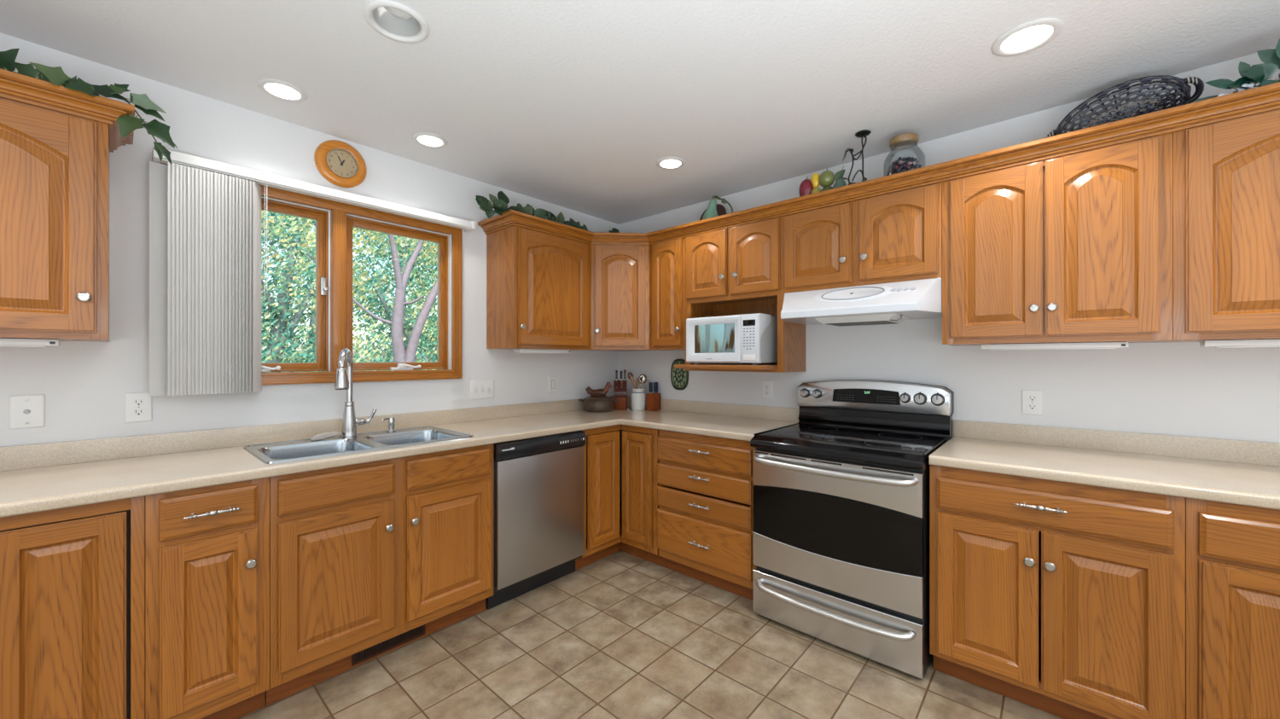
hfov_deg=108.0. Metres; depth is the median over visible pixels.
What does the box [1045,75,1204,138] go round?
wicker basket
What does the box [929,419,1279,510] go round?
countertop
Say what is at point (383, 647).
vent
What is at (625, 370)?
kitchen knife
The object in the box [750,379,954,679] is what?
range
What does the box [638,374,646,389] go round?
slotted spoon
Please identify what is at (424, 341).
tree
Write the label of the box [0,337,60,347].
light
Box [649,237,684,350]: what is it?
upper cabinet
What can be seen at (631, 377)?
wooden spoon
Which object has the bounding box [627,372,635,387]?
wooden spoon
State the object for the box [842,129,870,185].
candle holder
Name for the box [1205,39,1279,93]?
leafy plant
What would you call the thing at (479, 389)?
switch plate
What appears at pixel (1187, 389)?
wall
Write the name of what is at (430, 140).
recessed light
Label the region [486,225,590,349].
upper cabinet
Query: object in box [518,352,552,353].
diffuser
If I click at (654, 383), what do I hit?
steak knife
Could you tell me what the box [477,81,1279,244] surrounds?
crown molding
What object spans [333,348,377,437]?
faucet
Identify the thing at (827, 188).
lime
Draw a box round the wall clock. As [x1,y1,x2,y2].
[314,139,366,187]
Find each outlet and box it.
[124,392,151,423]
[762,380,773,399]
[1021,389,1043,415]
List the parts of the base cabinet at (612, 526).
door, door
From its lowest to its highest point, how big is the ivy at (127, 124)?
0.233 m
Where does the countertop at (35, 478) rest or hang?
on the base cabinet at (363, 556)
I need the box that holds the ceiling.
[0,0,1279,224]
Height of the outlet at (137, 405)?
0.118 m
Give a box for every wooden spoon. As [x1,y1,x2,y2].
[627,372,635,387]
[630,376,635,389]
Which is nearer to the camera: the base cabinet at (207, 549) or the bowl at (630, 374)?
the base cabinet at (207, 549)
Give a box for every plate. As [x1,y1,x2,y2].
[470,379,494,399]
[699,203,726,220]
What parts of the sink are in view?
bowl, bowl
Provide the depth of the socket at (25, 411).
1.66 m
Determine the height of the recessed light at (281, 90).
0.008 m
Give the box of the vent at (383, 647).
[351,623,425,666]
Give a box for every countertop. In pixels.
[0,395,799,517]
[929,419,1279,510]
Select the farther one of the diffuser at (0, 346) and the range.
the range
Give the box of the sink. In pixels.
[243,426,473,464]
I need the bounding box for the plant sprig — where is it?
[1190,94,1218,103]
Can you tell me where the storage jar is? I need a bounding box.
[883,133,925,176]
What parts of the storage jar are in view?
jar lid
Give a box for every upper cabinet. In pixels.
[0,68,134,342]
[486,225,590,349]
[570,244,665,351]
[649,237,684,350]
[674,215,805,372]
[783,181,942,293]
[942,132,1172,346]
[1157,109,1279,343]
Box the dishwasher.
[486,430,585,610]
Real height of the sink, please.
0.185 m
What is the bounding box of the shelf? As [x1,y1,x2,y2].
[674,364,777,370]
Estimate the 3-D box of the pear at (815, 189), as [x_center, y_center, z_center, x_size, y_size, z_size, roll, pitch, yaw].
[0.954,-0.894,2.518,0.060,0.072,0.056,0,0,42]
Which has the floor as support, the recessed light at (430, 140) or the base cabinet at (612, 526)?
the base cabinet at (612, 526)
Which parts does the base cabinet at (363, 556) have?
door, false drawer, knob, knob, false drawer, door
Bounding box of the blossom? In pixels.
[1237,82,1254,92]
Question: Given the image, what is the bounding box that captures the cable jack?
[9,394,44,429]
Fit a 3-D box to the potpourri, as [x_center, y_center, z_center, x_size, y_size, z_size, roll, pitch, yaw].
[1.301,-0.924,2.297,0.158,0.124,0.159,0,0,-2]
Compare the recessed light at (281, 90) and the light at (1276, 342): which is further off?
the recessed light at (281, 90)
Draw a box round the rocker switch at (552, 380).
[548,376,556,392]
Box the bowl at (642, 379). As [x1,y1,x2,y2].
[638,374,646,383]
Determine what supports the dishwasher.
on the floor
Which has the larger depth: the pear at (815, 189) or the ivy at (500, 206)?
the ivy at (500, 206)
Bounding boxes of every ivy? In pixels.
[0,48,177,164]
[475,191,588,231]
[608,227,619,232]
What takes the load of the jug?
on the upper cabinet at (737, 270)
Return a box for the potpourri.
[890,157,917,174]
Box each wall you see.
[0,32,618,511]
[618,47,1279,510]
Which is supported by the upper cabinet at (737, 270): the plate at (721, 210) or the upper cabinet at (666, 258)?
the plate at (721, 210)
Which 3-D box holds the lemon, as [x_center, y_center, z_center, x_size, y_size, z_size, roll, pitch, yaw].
[0.957,-0.975,2.536,0.052,0.084,0.044,0,0,42]
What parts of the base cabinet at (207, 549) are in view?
drawer, door, pull handle, knob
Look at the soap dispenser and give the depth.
2.48 m
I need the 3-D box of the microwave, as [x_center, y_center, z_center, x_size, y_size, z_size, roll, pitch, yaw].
[0.595,-0.113,2.888,0.500,0.290,0.377,0,0,42]
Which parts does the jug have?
vine handle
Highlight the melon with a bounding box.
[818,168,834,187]
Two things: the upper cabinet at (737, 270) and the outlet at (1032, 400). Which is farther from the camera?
the upper cabinet at (737, 270)
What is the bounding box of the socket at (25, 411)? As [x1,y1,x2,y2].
[23,409,30,413]
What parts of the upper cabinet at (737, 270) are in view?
door, knob, knob, door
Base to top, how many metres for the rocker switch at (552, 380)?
0.118 m
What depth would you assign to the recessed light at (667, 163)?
2.69 m
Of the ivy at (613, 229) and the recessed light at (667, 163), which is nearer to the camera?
the recessed light at (667, 163)
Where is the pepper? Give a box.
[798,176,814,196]
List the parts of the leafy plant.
stem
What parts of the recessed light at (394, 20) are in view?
bulb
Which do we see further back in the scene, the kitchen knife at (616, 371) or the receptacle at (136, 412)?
the kitchen knife at (616, 371)
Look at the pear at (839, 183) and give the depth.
2.42 m
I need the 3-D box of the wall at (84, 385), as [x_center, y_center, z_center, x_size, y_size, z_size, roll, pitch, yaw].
[-2.044,0.121,1.922,0.120,2.522,5.720,0,0,42]
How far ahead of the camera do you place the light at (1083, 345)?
1.91 m
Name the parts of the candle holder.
candle plate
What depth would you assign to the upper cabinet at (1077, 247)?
1.83 m
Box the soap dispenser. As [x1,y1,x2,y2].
[382,417,395,431]
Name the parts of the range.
control knob, control knob, handle, handle, storage drawer, oven door, panel, control knob, control knob, control knob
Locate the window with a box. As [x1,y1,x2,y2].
[160,162,462,385]
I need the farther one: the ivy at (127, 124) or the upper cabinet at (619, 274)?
the upper cabinet at (619, 274)
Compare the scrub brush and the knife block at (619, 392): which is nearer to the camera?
the scrub brush
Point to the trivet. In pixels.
(679, 377)
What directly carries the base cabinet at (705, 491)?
on the floor
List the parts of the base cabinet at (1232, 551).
drawer, door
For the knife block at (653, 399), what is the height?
0.129 m
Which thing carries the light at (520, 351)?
attached to the upper cabinet at (538, 283)
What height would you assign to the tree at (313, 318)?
6.420 m
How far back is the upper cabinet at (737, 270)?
2.81 m
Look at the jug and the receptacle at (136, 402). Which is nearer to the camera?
the receptacle at (136, 402)
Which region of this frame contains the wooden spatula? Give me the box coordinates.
[635,377,639,389]
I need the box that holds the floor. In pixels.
[237,550,1064,718]
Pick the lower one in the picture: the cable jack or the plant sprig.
the cable jack
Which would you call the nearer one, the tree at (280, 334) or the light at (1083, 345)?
the light at (1083, 345)
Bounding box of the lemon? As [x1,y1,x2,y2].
[810,173,819,187]
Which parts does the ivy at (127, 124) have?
stem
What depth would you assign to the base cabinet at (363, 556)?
1.94 m
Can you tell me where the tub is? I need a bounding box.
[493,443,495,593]
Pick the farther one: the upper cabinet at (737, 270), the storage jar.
the upper cabinet at (737, 270)
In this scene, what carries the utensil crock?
on the countertop at (35, 478)
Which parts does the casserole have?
lid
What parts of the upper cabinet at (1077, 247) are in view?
door, knob, knob, door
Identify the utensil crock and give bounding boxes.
[630,388,645,410]
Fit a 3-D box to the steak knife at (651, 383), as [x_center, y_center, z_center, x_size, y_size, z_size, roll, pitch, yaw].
[0.090,0.220,3.548,0.021,0.092,0.014,0,0,42]
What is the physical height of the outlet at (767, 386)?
0.118 m
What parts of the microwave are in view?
door, control panel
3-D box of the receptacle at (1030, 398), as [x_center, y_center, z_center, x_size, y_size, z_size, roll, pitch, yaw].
[1.811,0.178,2.148,0.033,0.029,0.004,0,0,42]
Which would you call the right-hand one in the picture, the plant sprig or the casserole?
the plant sprig
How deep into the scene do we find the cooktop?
2.20 m
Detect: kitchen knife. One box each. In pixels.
[615,370,617,380]
[623,369,626,380]
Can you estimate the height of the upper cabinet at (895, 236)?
0.484 m
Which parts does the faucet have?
lever handle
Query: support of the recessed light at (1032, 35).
in the ceiling
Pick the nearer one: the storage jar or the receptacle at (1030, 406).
the receptacle at (1030, 406)
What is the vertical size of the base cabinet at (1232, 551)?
0.874 m
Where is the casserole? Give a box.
[578,382,619,412]
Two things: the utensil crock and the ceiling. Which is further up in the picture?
the ceiling
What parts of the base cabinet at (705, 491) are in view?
pull handle, pull handle, pull handle, pull handle, drawer, drawer, drawer, drawer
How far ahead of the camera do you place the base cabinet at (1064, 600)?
1.63 m
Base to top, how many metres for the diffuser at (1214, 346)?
0.004 m
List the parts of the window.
crank handle, sash, sash, crank handle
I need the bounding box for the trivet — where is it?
[670,359,688,389]
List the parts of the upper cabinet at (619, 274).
frame, door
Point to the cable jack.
(26, 411)
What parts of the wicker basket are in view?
handle, handle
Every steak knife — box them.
[650,382,652,393]
[653,382,656,393]
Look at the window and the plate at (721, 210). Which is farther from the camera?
the plate at (721, 210)
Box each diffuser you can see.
[0,345,46,347]
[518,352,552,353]
[989,348,1117,350]
[1213,345,1279,348]
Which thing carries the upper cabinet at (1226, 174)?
attached to the wall at (1187, 389)
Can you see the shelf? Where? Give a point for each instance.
(690, 367)
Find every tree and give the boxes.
[261,209,437,372]
[261,210,437,371]
[261,211,325,372]
[352,227,437,371]
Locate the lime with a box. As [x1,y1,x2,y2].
[820,186,832,191]
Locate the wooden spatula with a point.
(637, 381)
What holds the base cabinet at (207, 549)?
on the floor
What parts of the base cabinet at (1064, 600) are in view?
door, knob, pull handle, knob, drawer, door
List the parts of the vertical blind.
pull chain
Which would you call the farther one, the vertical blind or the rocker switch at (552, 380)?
the rocker switch at (552, 380)
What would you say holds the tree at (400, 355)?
on the terrain
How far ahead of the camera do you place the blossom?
1.52 m
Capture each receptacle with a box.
[132,398,145,406]
[132,408,145,416]
[1027,395,1036,401]
[1027,403,1036,410]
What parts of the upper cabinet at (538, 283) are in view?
knob, door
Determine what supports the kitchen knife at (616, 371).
on the knife block at (619, 392)
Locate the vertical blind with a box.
[149,144,475,396]
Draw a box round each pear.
[810,187,820,193]
[832,178,846,188]
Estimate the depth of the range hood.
2.25 m
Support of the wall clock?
attached to the wall at (84, 385)
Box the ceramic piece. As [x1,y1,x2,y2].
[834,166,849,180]
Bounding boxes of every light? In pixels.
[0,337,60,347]
[256,78,307,102]
[363,0,429,43]
[412,132,448,148]
[513,349,570,353]
[656,157,685,169]
[981,342,1128,350]
[991,17,1064,56]
[1199,338,1279,348]
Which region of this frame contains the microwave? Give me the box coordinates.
[686,313,777,365]
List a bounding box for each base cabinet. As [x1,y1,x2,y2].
[0,496,145,718]
[145,477,269,718]
[265,443,493,705]
[575,424,667,570]
[657,430,756,600]
[929,465,1185,718]
[1185,498,1279,718]
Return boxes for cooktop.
[750,422,948,471]
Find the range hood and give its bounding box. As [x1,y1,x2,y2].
[780,277,942,326]
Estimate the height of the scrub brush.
0.028 m
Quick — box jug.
[702,195,733,220]
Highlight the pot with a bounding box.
[578,399,619,412]
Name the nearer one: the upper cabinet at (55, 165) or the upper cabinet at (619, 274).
the upper cabinet at (55, 165)
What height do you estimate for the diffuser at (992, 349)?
0.004 m
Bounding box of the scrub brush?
[310,431,340,440]
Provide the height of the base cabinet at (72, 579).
0.874 m
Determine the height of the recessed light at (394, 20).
0.140 m
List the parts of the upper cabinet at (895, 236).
door, knob, knob, door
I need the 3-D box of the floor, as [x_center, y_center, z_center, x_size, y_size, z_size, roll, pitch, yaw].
[0.051,1.342,-0.025,5.600,0.080,5.600,0,0,42]
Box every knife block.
[613,380,627,409]
[646,393,660,411]
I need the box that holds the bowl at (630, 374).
[627,372,633,379]

